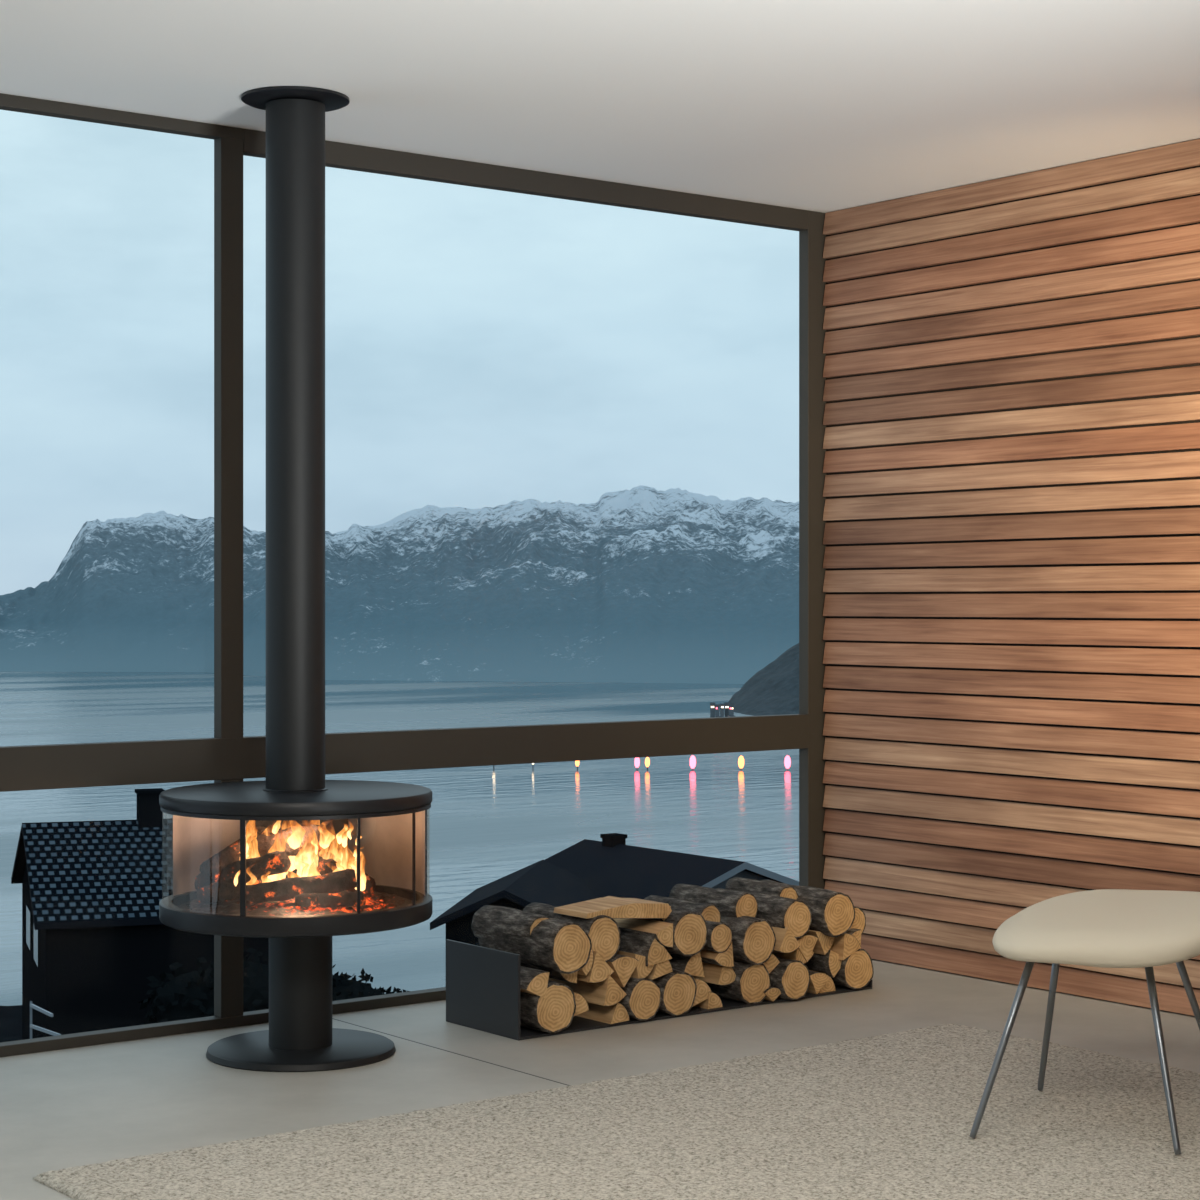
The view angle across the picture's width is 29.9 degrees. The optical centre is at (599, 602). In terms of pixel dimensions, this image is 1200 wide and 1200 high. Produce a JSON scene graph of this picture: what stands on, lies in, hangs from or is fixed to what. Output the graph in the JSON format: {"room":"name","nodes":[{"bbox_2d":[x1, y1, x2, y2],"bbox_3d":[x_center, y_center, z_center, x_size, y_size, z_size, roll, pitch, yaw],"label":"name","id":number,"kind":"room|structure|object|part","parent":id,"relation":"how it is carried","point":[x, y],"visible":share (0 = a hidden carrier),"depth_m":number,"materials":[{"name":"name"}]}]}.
{"room":"living room","nodes":[
{"label":"living room","id":0,"kind":"room"},
{"bbox_2d":[0,0,1199,212],"bbox_3d":[0.013,-1.475,1.708,9.150,0.200,9.060,0,0,-38],"label":"ceiling","id":1,"kind":"structure","parent":0,"point":[825,106],"depth_m":5.89,"materials":[{"name":"white paint"}]},
{"bbox_2d":[0,93,807,1017],"bbox_3d":[-2.813,-0.090,5.173,8.912,2.570,0.048,0,0,-38],"label":"window","id":2,"kind":"structure","parent":1,"relation":"attached to","point":[8,102],"depth_m":6.50,"materials":[{"name":"brown metal"}]},
{"bbox_3d":[-1.075,-0.075,6.515,0.073,2.540,0.044,0,0,-38],"label":"mullion","id":3,"kind":"part","parent":2,"relation":"part of","materials":[{"name":"black metal"}]},
{"bbox_3d":[-0.166,-1.341,7.217,2.224,0.068,0.048,0,0,-38],"label":"head rail","id":4,"kind":"part","parent":2,"relation":"part of","materials":[{"name":"black metal"}]},
{"bbox_2d":[0,959,1199,1199],"bbox_3d":[0.013,1.325,1.708,9.150,0.200,9.060,0,0,-38],"label":"floor","id":5,"kind":"structure","parent":0,"point":[79,1106],"depth_m":5.97,"materials":[{"name":"concrete"}]},
{"bbox_2d":[0,987,445,1056],"bbox_3d":[-2.813,1.210,5.173,8.912,0.030,0.052,0,0,-38],"label":"window frame","id":6,"kind":"structure","parent":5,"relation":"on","point":[43,1044],"depth_m":6.40,"materials":[{"name":"brown metal"}]},
{"bbox_2d":[159,86,431,1071],"bbox_3d":[-0.825,-0.074,6.125,0.736,2.599,0.736,0,0,-24],"label":"wood-burning stove","id":7,"kind":"object","parent":5,"relation":"on","point":[298,859],"visible":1,"depth_m":6.05,"materials":[{"name":"black paint"}]},
{"bbox_3d":[-0.917,0.676,5.779,0.014,0.258,0.006,0,0,15],"label":"glass post","id":8,"kind":"part","parent":7,"relation":"part of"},
{"bbox_3d":[-0.825,0.528,6.125,0.736,0.040,0.736,0,0,0],"label":"lid","id":9,"kind":"part","parent":7,"relation":"part of","materials":[{"name":"black paint"}]},
{"bbox_3d":[-0.813,1.213,6.125,0.512,0.024,0.512,0,0,0],"label":"plate","id":10,"kind":"part","parent":7,"relation":"part of","materials":[{"name":"black paint"}]},
{"bbox_3d":[-0.626,0.676,5.828,0.008,0.258,0.006,0,0,-34],"label":"glass post","id":11,"kind":"part","parent":7,"relation":"part of","materials":[{"name":"black paint"}]},
{"bbox_3d":[-0.495,0.676,5.986,0.006,0.258,0.006,0,0,23],"label":"glass post","id":12,"kind":"part","parent":7,"relation":"part of","materials":[{"name":"black paint"}]},
{"bbox_3d":[-0.483,0.676,6.231,0.006,0.258,0.012,0,0,-17],"label":"glass post","id":13,"kind":"part","parent":7,"relation":"part of","materials":[{"name":"black paint"}]},
{"bbox_2d":[33,1023,1199,1199],"bbox_3d":[0.704,1.214,4.609,2.815,0.020,2.615,0,0,-38],"label":"rug","id":14,"kind":"object","parent":5,"relation":"on","point":[891,1116],"visible":0.98,"depth_m":5.04,"materials":[{"name":"carpet"}]},
{"bbox_2d":[969,889,1199,1154],"bbox_3d":[1.187,0.946,5.236,0.554,0.522,0.569,0,0,20],"label":"stool","id":15,"kind":"object","parent":14,"relation":"on","point":[1105,928],"visible":1,"depth_m":5.09,"materials":[{"name":"beige fabric"}]},
{"bbox_3d":[0.920,0.990,5.110,0.197,0.433,0.019,0,0,-27],"label":"leg","id":16,"kind":"part","parent":15,"relation":"part of","materials":[{"name":"silver metal"}]},
{"bbox_3d":[1.099,0.990,5.492,0.019,0.432,0.165,0,0,-9],"label":"leg","id":17,"kind":"part","parent":15,"relation":"part of","materials":[{"name":"silver metal"}]},
{"bbox_3d":[1.195,0.749,5.240,0.541,0.129,0.515,0,0,20],"label":"seat","id":18,"kind":"part","parent":15,"relation":"part of","materials":[{"name":"beige fabric"}]},
{"bbox_3d":[1.248,0.990,4.998,0.019,0.433,0.184,0,0,-11],"label":"leg","id":19,"kind":"part","parent":15,"relation":"part of","materials":[{"name":"silver metal"}]},
{"bbox_3d":[1.428,0.990,5.365,0.207,0.434,0.019,0,0,-29],"label":"leg","id":20,"kind":"part","parent":15,"relation":"part of","materials":[{"name":"silver metal"}]},
{"bbox_2d":[446,939,871,1040],"bbox_3d":[0.207,1.105,6.863,1.382,0.240,0.365,0,0,-38],"label":"holder","id":21,"kind":"object","parent":5,"relation":"on","point":[483,983],"visible":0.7,"depth_m":6.46,"materials":[{"name":"grey metal"}]},
{"bbox_3d":[-0.337,1.105,6.443,0.008,0.240,0.365,0,0,-38],"label":"plate","id":22,"kind":"part","parent":21,"relation":"part of","materials":[{"name":"grey metal"}]},
{"bbox_2d":[471,877,873,1033],"bbox_3d":[0.223,1.048,6.875,1.388,0.338,0.416,0,0,-38],"label":"firewood stack","id":23,"kind":"object","parent":21,"relation":"in","point":[609,959],"visible":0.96,"depth_m":6.67,"materials":[{"name":"brown wood"}]},
{"bbox_2d":[799,210,825,888],"bbox_3d":[0.749,-0.075,7.923,0.087,2.600,0.048,0,0,-38],"label":"post","id":24,"kind":"object","parent":5,"relation":"on","point":[812,240],"visible":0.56,"depth_m":7.90,"materials":[{"name":"brown metal"}]},
{"bbox_2d":[0,714,807,791],"bbox_3d":[-2.813,0.450,5.173,8.912,0.119,0.052,0,0,-38],"label":"rail","id":25,"kind":"object","parent":24,"relation":"attached to","point":[75,765],"visible":1,"depth_m":6.86,"materials":[{"name":"brown metal"}]},
{"bbox_2d":[823,139,1199,1015],"bbox_3d":[3.565,-0.075,4.450,0.176,2.600,9.060,0,0,-38],"label":"wall","id":26,"kind":"structure","parent":0,"point":[1011,371],"depth_m":7.22,"materials":[{"name":"brown wood"}]},
{"label":"outside","id":27,"kind":"structure","parent":0,"visible":0},
{"bbox_2d":[0,485,798,683],"bbox_3d":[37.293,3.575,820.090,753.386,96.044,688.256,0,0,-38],"label":"mountain range","id":28,"kind":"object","parent":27,"point":[640,584],"visible":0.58,"depth_m":711.65,"materials":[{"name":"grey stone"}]},
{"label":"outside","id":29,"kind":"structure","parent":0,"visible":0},
{"bbox_2d":[0,671,798,1005],"bbox_3d":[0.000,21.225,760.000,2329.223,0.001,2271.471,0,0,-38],"label":"water","id":30,"kind":"structure","parent":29,"point":[485,825],"depth_m":260.27,"materials":[{"name":"blue liquid"}]},
{"bbox_2d":[634,758,639,769],"label":"lights","id":31,"kind":"object","parent":30,"relation":"in","point":[637,761],"depth_m":285.78,"materials":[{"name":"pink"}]},
{"bbox_2d":[645,757,649,769],"label":"lights","id":32,"kind":"object","parent":30,"relation":"in","point":[647,761],"depth_m":285.85,"materials":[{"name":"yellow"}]},
{"bbox_2d":[690,755,695,769],"label":"lights","id":33,"kind":"object","parent":30,"relation":"in","point":[692,760],"depth_m":285.71,"materials":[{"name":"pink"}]},
{"bbox_2d":[710,702,733,716],"bbox_3d":[21.760,19.732,398.033,7.255,3.987,8.816,0,0,-38],"label":"lights","id":34,"kind":"object","parent":30,"relation":"in","point":[729,707],"visible":0.56,"depth_m":400.57,"materials":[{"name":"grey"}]},
{"bbox_2d":[738,756,743,769],"label":"lights","id":35,"kind":"object","parent":30,"relation":"in","point":[741,760],"depth_m":285.71,"materials":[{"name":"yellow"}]},
{"bbox_2d":[784,755,790,769],"label":"lights","id":36,"kind":"object","parent":30,"relation":"in","point":[787,762],"depth_m":285.71,"materials":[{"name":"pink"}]},
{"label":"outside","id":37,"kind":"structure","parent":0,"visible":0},
{"bbox_2d":[30,1001,60,1038],"bbox_3d":[-10.605,8.075,42.996,0.076,0.760,1.311,0,0,-38],"label":"balcony railing","id":38,"kind":"object","parent":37,"point":[33,1006],"visible":0.88,"depth_m":43.16,"materials":[{"name":"grey metal"}]},
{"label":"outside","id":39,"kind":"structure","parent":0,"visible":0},
{"bbox_2d":[0,1005,21,1042],"bbox_3d":[6.617,13.795,120.928,227.179,18.912,197.039,0,0,-38],"label":"ground","id":40,"kind":"structure","parent":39,"point":[10,1016],"depth_m":89.68,"materials":[{"name":"black"}]},
{"bbox_2d":[22,865,268,1039],"bbox_3d":[-10.532,8.715,52.834,5.400,7.020,7.800,0,0,-18],"label":"wall","id":41,"kind":"structure","parent":40,"relation":"on","point":[92,978],"depth_m":48.81,"materials":[{"name":"black"}]},
{"bbox_2d":[26,905,37,966],"bbox_3d":[-13.129,7.675,51.991,0.001,0.900,3.900,0,0,-18],"label":"windows","id":42,"kind":"structure","parent":41,"relation":"in","point":[27,909],"depth_m":52.75,"materials":[{"name":"grey glass"}]},
{"bbox_2d":[11,819,172,929],"bbox_3d":[-10.532,6.023,52.834,5.900,1.896,8.300,0,0,-18],"label":"roof","id":43,"kind":"structure","parent":41,"relation":"on","point":[107,873],"depth_m":50.34,"materials":[{"name":"tile"}]},
{"bbox_2d":[135,788,164,827],"bbox_3d":[-10.549,5.225,52.724,0.632,1.700,0.632,0,0,-18],"label":"chimney","id":44,"kind":"object","parent":43,"relation":"on","point":[149,813],"visible":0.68,"depth_m":52.47,"materials":[{"name":"black"}]},
{"bbox_2d":[138,948,408,1024],"bbox_3d":[-4.466,7.088,33.633,5.100,3.708,2.429,0,0,1],"label":"shrubs","id":45,"kind":"object","parent":40,"relation":"on","point":[190,995],"visible":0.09,"depth_m":33.57,"materials":[{"name":"black plant"}]},
{"bbox_2d":[446,898,524,944],"bbox_3d":[-1.482,9.340,44.234,2.300,7.770,4.500,0,0,7],"label":"wall","id":46,"kind":"structure","parent":40,"relation":"on","point":[459,929],"depth_m":42.09,"materials":[{"name":"black"}]},
{"bbox_2d":[430,860,596,929],"bbox_3d":[-1.482,5.712,44.234,2.800,0.773,5.000,0,0,7],"label":"roof","id":47,"kind":"structure","parent":46,"relation":"on","point":[544,882],"depth_m":43.71,"materials":[{"name":"black tile"}]},
{"bbox_2d":[712,870,769,888],"bbox_3d":[1.285,9.255,46.964,4.480,7.940,4.971,0,0,-38],"label":"wall","id":48,"kind":"structure","parent":40,"relation":"on","point":[743,874],"depth_m":45.10,"materials":[{"name":"black"}]},
{"bbox_2d":[545,839,798,898],"bbox_3d":[1.285,5.654,46.964,4.988,0.998,5.479,0,0,-38],"label":"roof","id":49,"kind":"structure","parent":48,"relation":"on","point":[620,870],"depth_m":45.85,"materials":[{"name":"black tile"}]},
{"bbox_2d":[600,833,626,846],"bbox_3d":[0.298,5.560,48.286,0.421,1.190,0.421,0,0,-38],"label":"chimney","id":50,"kind":"object","parent":49,"relation":"on","point":[611,839],"visible":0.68,"depth_m":48.17,"materials":[{"name":"black"}]},
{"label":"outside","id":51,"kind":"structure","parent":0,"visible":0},
{"bbox_2d":[729,643,798,715],"bbox_3d":[123.348,15.819,455.086,205.596,80.118,165.288,0,0,-38],"label":"wooded headland","id":52,"kind":"structure","parent":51,"point":[774,689],"depth_m":444.09,"materials":[{"name":"plant"}]}
]}

